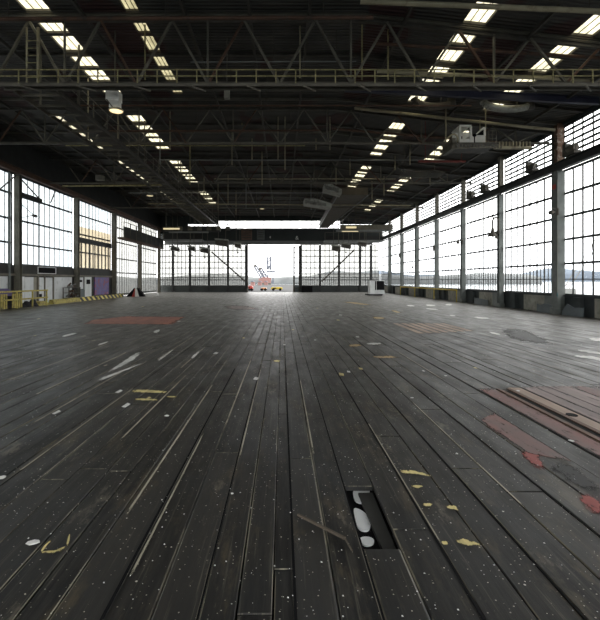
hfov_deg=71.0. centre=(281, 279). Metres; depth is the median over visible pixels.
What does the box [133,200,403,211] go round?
roof beam
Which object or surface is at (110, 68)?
pipe
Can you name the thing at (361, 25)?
hanging rod
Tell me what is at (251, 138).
hanging rod
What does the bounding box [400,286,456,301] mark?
guard rail
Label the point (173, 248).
unit
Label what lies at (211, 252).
diagonal brace
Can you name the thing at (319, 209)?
roof beam
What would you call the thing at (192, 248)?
unit
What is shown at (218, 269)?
window
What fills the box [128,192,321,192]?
pipe
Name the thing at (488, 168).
window
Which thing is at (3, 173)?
window
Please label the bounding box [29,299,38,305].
heap
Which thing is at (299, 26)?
hanging rod
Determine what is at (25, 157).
wall
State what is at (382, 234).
window
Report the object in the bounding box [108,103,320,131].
pipe
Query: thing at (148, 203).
pipe
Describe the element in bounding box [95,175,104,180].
lamp
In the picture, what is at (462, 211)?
steel column
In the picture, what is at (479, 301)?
metal sheet
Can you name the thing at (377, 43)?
pipe
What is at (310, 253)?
window
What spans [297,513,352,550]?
wood splinter
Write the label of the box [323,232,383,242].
walkway
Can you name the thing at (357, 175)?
skylight
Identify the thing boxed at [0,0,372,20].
pipe
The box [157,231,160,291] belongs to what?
steel column
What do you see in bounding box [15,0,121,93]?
skylight
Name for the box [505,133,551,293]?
window
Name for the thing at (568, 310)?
metal sheet
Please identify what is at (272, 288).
vehicle
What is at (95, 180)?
roof beam
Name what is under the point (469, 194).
machinery
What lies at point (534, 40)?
roof truss
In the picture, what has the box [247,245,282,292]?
door frame
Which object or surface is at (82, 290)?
box
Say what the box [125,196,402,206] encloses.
roof beam
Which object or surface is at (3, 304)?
crate
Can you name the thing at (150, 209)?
roof beam
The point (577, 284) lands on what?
harbour water
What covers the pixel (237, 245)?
unit
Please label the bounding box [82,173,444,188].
roof beam
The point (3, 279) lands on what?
wall panel
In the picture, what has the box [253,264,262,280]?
crane
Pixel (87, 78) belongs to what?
hanging rod
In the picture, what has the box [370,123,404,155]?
skylight
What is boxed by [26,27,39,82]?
access ladder
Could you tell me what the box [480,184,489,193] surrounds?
machinery
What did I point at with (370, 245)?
steel column
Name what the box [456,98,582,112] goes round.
roof beam
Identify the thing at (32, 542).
scrap
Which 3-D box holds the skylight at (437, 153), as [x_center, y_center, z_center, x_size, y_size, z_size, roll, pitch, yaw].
[11.275,-9.243,29.216,0.890,0.195,6.872,0,0,0]
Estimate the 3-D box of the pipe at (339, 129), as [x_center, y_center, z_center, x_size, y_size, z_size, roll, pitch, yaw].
[9.000,-8.936,25.000,12.011,2.005,0.140,0,0,0]
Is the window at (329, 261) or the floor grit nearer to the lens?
the floor grit
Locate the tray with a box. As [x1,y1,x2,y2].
[398,138,445,177]
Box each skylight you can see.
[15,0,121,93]
[56,116,103,148]
[119,0,182,93]
[126,116,168,149]
[169,161,195,179]
[200,193,215,203]
[348,166,371,187]
[364,200,383,210]
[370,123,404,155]
[386,178,411,191]
[407,2,497,101]
[424,131,468,159]
[483,15,599,110]
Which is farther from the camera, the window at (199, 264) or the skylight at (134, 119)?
the window at (199, 264)
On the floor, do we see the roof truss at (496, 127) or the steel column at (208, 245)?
the steel column at (208, 245)
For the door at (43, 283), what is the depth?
33.74 m
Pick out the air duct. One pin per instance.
(349, 196)
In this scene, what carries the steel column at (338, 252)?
on the floor
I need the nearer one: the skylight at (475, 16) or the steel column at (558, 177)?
the skylight at (475, 16)
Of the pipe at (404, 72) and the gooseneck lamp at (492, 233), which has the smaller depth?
the pipe at (404, 72)
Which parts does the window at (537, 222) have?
clerestory frame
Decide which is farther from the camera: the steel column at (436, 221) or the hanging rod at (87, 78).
the steel column at (436, 221)
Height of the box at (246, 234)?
1.731 m
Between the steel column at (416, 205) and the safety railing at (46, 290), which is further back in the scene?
the steel column at (416, 205)
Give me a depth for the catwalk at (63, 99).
22.57 m
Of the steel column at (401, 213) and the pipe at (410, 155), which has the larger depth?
the steel column at (401, 213)
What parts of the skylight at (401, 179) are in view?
glass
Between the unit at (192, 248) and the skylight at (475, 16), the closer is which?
the skylight at (475, 16)
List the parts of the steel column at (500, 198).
plate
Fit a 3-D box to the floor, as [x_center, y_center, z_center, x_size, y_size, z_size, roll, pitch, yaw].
[-1.769,2.073,29.050,36.138,0.354,74.100,0,0,0]
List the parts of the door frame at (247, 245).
frame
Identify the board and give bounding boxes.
[37,267,55,273]
[94,277,108,294]
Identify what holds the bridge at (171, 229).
hanging from the ceiling
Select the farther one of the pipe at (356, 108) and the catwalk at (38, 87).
the pipe at (356, 108)
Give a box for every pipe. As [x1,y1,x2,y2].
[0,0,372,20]
[62,153,160,186]
[66,126,304,145]
[79,68,470,105]
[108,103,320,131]
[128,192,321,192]
[147,206,390,208]
[148,203,410,205]
[161,155,417,160]
[191,30,355,62]
[214,178,395,179]
[332,114,534,146]
[354,107,555,130]
[360,0,599,13]
[375,29,599,59]
[377,57,599,81]
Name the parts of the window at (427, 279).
frame, clerestory frame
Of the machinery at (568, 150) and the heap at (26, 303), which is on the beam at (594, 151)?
the machinery at (568, 150)
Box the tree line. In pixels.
[137,273,541,283]
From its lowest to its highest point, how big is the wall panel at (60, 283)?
2.100 m
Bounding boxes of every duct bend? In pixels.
[411,96,455,109]
[480,100,534,112]
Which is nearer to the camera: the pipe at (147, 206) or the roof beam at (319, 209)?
the pipe at (147, 206)
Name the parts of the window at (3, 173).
glass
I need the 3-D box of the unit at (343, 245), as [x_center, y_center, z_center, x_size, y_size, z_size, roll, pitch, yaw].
[9.093,-6.608,59.900,1.380,5.588,1.200,0,0,0]
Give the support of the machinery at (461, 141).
hanging from the ceiling
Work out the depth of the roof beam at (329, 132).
28.44 m
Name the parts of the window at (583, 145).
clerestory frame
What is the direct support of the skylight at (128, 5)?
attached to the ceiling
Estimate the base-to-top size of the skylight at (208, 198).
0.100 m
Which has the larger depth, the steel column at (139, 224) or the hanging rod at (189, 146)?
the steel column at (139, 224)
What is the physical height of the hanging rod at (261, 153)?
2.636 m
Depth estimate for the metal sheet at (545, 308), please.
24.45 m
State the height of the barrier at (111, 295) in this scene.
0.360 m
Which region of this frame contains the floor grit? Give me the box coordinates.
[0,330,597,616]
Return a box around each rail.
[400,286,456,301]
[496,388,599,441]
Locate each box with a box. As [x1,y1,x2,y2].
[81,289,84,296]
[241,229,251,239]
[257,229,263,238]
[303,187,331,209]
[322,184,341,196]
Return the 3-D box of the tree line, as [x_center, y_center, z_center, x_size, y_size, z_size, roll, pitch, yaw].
[5.000,-2.109,448.150,530.000,12.018,63.700,0,0,0]
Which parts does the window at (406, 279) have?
clerestory frame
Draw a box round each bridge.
[162,226,229,232]
[336,211,392,231]
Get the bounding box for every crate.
[0,294,6,308]
[7,293,21,307]
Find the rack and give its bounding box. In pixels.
[63,283,80,298]
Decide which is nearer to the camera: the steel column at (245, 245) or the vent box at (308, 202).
the vent box at (308, 202)
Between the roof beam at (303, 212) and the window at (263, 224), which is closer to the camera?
the roof beam at (303, 212)
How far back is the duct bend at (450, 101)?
20.76 m
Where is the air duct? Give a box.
[319,188,368,227]
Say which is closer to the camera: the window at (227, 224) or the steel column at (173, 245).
the steel column at (173, 245)
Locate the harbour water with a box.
[384,281,599,294]
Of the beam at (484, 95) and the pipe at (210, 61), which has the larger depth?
the beam at (484, 95)
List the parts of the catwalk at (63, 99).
handrail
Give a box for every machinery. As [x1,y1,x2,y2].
[440,109,501,155]
[466,191,475,199]
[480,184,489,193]
[525,162,538,173]
[562,143,580,157]
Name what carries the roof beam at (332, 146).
attached to the ceiling
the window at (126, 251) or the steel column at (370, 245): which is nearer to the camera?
the window at (126, 251)
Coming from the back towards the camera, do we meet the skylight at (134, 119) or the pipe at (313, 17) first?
the skylight at (134, 119)
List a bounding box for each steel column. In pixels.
[0,172,55,293]
[74,197,79,296]
[112,213,116,293]
[138,223,141,289]
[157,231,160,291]
[171,245,173,291]
[188,245,190,291]
[207,245,209,291]
[226,247,228,291]
[245,245,246,291]
[300,245,301,291]
[319,245,320,291]
[338,252,340,291]
[359,246,361,291]
[370,245,371,279]
[388,219,390,292]
[399,212,403,294]
[415,204,418,296]
[433,193,438,298]
[460,178,465,302]
[495,156,504,306]
[550,123,564,314]
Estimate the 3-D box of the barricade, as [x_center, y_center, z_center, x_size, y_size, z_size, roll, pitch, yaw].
[-16.787,1.400,48.319,2.050,1.000,0.790,0,0,0]
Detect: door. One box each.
[36,276,53,302]
[84,277,90,296]
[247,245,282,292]
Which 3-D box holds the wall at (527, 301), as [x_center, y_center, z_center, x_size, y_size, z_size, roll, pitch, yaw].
[15.650,-3.430,29.050,0.500,10.660,74.100,0,0,0]
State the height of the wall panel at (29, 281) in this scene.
2.070 m
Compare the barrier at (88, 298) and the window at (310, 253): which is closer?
the barrier at (88, 298)
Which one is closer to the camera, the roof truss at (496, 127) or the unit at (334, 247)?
the roof truss at (496, 127)
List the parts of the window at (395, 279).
clerestory frame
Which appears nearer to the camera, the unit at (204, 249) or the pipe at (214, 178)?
the pipe at (214, 178)
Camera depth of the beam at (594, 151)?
27.18 m
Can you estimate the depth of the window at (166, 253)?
66.24 m
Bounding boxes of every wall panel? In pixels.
[0,276,7,288]
[22,277,24,302]
[25,277,33,300]
[34,277,36,300]
[54,277,71,298]
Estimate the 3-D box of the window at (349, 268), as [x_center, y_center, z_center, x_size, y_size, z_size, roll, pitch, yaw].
[10.623,-2.350,66.250,3.145,6.610,0.080,0,0,0]
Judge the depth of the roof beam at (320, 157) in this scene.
34.38 m
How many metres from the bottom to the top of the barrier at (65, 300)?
0.360 m
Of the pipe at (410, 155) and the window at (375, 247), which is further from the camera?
the window at (375, 247)
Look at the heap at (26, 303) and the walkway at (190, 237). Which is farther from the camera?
the walkway at (190, 237)
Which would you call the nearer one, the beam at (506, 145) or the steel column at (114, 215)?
the beam at (506, 145)
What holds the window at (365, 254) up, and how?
in the wall at (232, 234)
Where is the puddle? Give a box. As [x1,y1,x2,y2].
[353,491,373,546]
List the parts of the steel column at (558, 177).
plate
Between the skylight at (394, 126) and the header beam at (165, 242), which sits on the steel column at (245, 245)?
the header beam at (165, 242)
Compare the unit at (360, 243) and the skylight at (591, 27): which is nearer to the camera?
the skylight at (591, 27)
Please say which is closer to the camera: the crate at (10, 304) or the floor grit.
the floor grit
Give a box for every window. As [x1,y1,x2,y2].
[0,168,12,264]
[22,177,72,267]
[73,198,110,269]
[111,213,136,294]
[142,225,156,292]
[161,244,171,285]
[174,245,188,285]
[191,245,207,285]
[210,245,226,285]
[219,221,244,227]
[229,245,244,285]
[246,221,298,227]
[302,245,318,285]
[321,245,337,285]
[340,245,358,285]
[361,245,369,285]
[372,244,378,279]
[381,222,387,285]
[391,214,403,285]
[404,208,414,286]
[419,197,434,287]
[439,180,465,288]
[466,162,497,290]
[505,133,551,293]
[564,107,599,296]
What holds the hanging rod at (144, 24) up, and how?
hanging from the ceiling
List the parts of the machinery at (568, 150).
plate, motor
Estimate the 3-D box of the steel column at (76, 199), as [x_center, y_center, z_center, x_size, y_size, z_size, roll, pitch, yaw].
[-18.850,-2.825,38.600,0.420,9.450,0.440,0,0,0]
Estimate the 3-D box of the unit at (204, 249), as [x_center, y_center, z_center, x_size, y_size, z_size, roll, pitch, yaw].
[-11.142,-6.612,60.400,1.300,6.957,1.200,0,0,0]
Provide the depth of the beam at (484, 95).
19.99 m
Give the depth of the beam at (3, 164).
36.43 m
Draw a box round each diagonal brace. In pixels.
[211,252,244,281]
[322,250,354,281]
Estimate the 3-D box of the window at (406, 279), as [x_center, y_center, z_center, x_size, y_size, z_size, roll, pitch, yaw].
[15.620,-3.830,50.850,0.100,9.380,5.880,0,0,0]
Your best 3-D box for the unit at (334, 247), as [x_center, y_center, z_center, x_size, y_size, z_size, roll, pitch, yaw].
[7.536,-6.445,58.900,1.220,6.262,1.200,0,0,0]
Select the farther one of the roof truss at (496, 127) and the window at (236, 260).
the window at (236, 260)
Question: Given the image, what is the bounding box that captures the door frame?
[293,246,299,291]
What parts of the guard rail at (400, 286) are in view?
rail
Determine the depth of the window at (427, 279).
45.44 m
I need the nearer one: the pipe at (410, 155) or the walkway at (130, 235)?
the pipe at (410, 155)
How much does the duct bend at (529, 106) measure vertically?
0.958 m
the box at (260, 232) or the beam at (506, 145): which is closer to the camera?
the beam at (506, 145)
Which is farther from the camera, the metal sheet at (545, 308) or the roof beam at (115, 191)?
the roof beam at (115, 191)
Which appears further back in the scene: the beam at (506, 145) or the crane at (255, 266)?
the crane at (255, 266)
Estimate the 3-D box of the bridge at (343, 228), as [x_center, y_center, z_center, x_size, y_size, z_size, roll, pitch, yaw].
[11.070,-7.980,56.650,7.660,3.059,1.100,0,0,0]
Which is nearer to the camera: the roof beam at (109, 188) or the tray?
the tray
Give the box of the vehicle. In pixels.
[271,287,281,290]
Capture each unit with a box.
[169,211,179,255]
[187,245,195,255]
[199,210,209,257]
[214,209,228,250]
[234,242,240,252]
[331,219,340,255]
[341,215,350,252]
[357,216,366,250]
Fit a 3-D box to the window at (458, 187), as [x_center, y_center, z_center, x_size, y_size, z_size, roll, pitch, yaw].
[15.620,-3.830,38.650,0.100,9.380,5.880,0,0,0]
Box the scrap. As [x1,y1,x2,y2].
[26,539,39,544]
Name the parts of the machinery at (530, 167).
plate, motor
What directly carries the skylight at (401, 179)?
attached to the ceiling
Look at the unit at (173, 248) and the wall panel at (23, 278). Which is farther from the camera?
the unit at (173, 248)
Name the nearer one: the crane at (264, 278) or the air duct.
the air duct
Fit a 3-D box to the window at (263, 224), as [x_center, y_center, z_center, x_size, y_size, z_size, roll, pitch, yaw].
[-1.495,-8.775,66.250,8.496,1.260,0.080,0,0,0]
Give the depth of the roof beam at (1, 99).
23.29 m
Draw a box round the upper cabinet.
[80,277,82,288]
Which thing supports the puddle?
on the floor
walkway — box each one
[118,221,163,248]
[163,232,203,241]
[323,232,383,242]
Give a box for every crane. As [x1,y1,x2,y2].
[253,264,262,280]
[258,267,271,283]
[266,256,275,283]
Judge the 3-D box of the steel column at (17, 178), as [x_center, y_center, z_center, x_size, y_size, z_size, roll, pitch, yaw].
[-18.720,-2.834,31.254,0.680,9.469,7.751,0,0,0]
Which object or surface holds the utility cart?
on the floor
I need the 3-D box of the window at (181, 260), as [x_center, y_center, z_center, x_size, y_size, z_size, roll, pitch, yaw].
[-15.817,-2.350,66.250,2.516,6.610,0.080,0,0,0]
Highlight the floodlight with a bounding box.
[106,30,123,113]
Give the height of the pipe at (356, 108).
1.666 m
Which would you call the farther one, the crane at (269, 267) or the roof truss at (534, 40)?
the crane at (269, 267)
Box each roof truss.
[0,18,599,82]
[0,107,549,144]
[49,157,471,183]
[108,189,422,207]
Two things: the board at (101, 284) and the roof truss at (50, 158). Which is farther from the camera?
the board at (101, 284)
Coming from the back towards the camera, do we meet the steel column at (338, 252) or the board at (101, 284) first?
the steel column at (338, 252)
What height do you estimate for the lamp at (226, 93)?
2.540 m
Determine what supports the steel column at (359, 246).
on the floor
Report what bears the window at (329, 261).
in the wall at (232, 234)
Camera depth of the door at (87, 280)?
41.14 m
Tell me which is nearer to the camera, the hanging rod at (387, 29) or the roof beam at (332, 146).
the hanging rod at (387, 29)
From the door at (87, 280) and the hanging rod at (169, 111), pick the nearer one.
the hanging rod at (169, 111)
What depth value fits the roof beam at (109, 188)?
45.99 m
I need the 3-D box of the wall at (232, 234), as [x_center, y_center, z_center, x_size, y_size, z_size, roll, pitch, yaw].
[-1.858,-4.105,66.235,35.315,12.010,0.330,0,0,0]
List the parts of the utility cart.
window panel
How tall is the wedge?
0.340 m
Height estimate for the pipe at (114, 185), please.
2.667 m
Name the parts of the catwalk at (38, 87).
handrail, handrail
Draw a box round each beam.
[0,13,599,42]
[0,53,577,81]
[0,98,556,124]
[0,123,444,136]
[0,159,161,231]
[3,131,508,153]
[28,145,488,164]
[41,151,477,170]
[67,165,456,181]
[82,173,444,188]
[95,180,433,194]
[103,184,427,198]
[109,188,422,200]
[115,191,417,203]
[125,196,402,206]
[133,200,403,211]
[140,204,397,215]
[150,209,388,219]
[158,214,382,223]
[164,241,372,244]
[303,212,385,221]
[319,209,393,217]
[320,157,468,173]
[333,111,542,134]
[345,91,599,104]
[384,143,599,239]
[418,121,465,162]
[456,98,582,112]
[493,141,531,149]
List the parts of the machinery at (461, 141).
handrail, cab frame, cage rail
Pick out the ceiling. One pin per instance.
(286, 35)
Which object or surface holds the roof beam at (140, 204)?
attached to the ceiling
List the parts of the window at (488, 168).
clerestory frame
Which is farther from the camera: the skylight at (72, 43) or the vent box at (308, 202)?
the vent box at (308, 202)
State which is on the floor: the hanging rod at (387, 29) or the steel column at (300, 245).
the steel column at (300, 245)
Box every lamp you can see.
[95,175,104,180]
[224,91,229,99]
[488,217,499,236]
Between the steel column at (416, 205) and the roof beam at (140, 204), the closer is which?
the steel column at (416, 205)
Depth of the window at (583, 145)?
21.76 m
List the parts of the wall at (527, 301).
plinth panel, plinth panel, plinth panel, plinth panel, plinth panel, plinth panel, plinth panel, plinth panel, plinth panel, plinth panel, plinth panel, plinth panel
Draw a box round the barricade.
[126,288,144,296]
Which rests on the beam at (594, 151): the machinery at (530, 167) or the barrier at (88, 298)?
the machinery at (530, 167)
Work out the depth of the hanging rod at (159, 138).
29.99 m
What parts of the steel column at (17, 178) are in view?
post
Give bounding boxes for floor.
[0,292,599,619]
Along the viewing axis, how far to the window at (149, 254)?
60.86 m
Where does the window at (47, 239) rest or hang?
in the wall at (25, 157)
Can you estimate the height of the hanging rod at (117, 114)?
2.100 m
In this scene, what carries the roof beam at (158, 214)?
attached to the ceiling
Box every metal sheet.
[474,298,487,305]
[537,303,551,312]
[562,304,583,316]
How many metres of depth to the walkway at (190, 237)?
62.50 m
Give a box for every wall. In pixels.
[0,131,160,295]
[161,216,380,291]
[381,102,599,318]
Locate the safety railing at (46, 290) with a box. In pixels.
[0,289,47,308]
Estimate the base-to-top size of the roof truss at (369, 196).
2.110 m
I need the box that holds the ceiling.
[0,0,599,224]
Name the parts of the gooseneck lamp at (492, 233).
lamp shade, arm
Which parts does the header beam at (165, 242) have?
web plate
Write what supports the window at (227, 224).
in the wall at (232, 234)
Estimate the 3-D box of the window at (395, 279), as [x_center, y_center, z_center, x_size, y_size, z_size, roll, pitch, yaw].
[15.620,-3.830,56.950,0.100,9.380,5.880,0,0,0]
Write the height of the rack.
1.673 m
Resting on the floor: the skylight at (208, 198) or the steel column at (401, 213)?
the steel column at (401, 213)
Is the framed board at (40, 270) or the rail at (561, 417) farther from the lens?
the framed board at (40, 270)
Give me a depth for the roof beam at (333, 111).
24.81 m
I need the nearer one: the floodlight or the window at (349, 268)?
the floodlight
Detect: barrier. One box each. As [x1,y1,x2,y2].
[49,298,79,303]
[76,296,97,301]
[97,294,123,299]
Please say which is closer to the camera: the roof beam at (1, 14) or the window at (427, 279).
the roof beam at (1, 14)
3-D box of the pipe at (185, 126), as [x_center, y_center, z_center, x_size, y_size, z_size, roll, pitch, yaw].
[-6.250,-9.383,27.200,15.500,1.433,0.070,0,0,0]
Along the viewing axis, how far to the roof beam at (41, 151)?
32.93 m
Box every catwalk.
[0,69,599,91]
[13,44,216,225]
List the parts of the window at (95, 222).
glass, cream glass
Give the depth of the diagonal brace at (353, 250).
65.61 m
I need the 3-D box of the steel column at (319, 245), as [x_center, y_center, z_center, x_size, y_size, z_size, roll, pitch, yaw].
[5.981,-1.800,65.960,0.400,7.400,0.280,0,0,0]
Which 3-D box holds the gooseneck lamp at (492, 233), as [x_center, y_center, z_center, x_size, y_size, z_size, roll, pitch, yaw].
[14.823,-3.713,29.350,0.753,1.416,0.538,0,0,0]
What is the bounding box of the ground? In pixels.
[127,284,298,294]
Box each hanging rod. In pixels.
[87,78,88,139]
[117,114,118,137]
[144,24,145,79]
[159,138,160,164]
[169,111,170,149]
[189,146,190,184]
[251,138,252,159]
[261,153,262,184]
[299,26,300,77]
[361,25,362,79]
[387,29,388,79]
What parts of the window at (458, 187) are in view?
clerestory frame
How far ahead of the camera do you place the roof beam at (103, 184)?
44.33 m
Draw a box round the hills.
[379,268,599,280]
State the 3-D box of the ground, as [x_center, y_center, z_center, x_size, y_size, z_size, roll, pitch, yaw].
[-191.500,2.250,81.000,417.000,0.500,218.000,0,0,0]
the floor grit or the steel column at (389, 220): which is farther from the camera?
the steel column at (389, 220)
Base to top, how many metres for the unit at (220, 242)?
5.990 m
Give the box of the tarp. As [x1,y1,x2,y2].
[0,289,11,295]
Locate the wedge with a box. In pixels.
[36,301,49,305]
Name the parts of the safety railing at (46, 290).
post, rail, rail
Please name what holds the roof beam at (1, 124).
attached to the ceiling
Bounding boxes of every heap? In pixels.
[23,301,31,306]
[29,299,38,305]
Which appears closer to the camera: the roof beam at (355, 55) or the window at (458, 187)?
the roof beam at (355, 55)
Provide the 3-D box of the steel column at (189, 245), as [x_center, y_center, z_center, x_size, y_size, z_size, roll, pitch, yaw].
[-14.479,-1.800,65.960,0.400,7.400,0.280,0,0,0]
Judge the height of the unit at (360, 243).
5.046 m
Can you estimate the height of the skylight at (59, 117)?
0.100 m
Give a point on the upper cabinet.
(81, 278)
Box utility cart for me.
[365,280,384,295]
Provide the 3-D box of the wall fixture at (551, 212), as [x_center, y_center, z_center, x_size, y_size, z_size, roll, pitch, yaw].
[14.899,-3.758,22.992,0.512,0.417,0.271,0,0,-6]
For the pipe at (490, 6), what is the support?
hanging from the ceiling
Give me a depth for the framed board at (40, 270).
33.92 m
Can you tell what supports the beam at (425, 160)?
hanging from the ceiling
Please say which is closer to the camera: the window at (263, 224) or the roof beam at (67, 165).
the roof beam at (67, 165)
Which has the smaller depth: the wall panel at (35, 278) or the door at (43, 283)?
the wall panel at (35, 278)
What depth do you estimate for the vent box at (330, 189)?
36.00 m
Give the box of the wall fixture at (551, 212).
[548,208,558,215]
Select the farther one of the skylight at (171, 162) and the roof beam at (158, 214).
the roof beam at (158, 214)
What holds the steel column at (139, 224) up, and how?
on the floor
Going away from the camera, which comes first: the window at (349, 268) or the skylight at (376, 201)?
the skylight at (376, 201)
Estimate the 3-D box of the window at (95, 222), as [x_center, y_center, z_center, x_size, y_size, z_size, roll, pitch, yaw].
[-19.185,-4.350,42.900,0.130,6.590,8.380,0,0,0]
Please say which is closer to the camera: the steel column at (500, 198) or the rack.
the steel column at (500, 198)

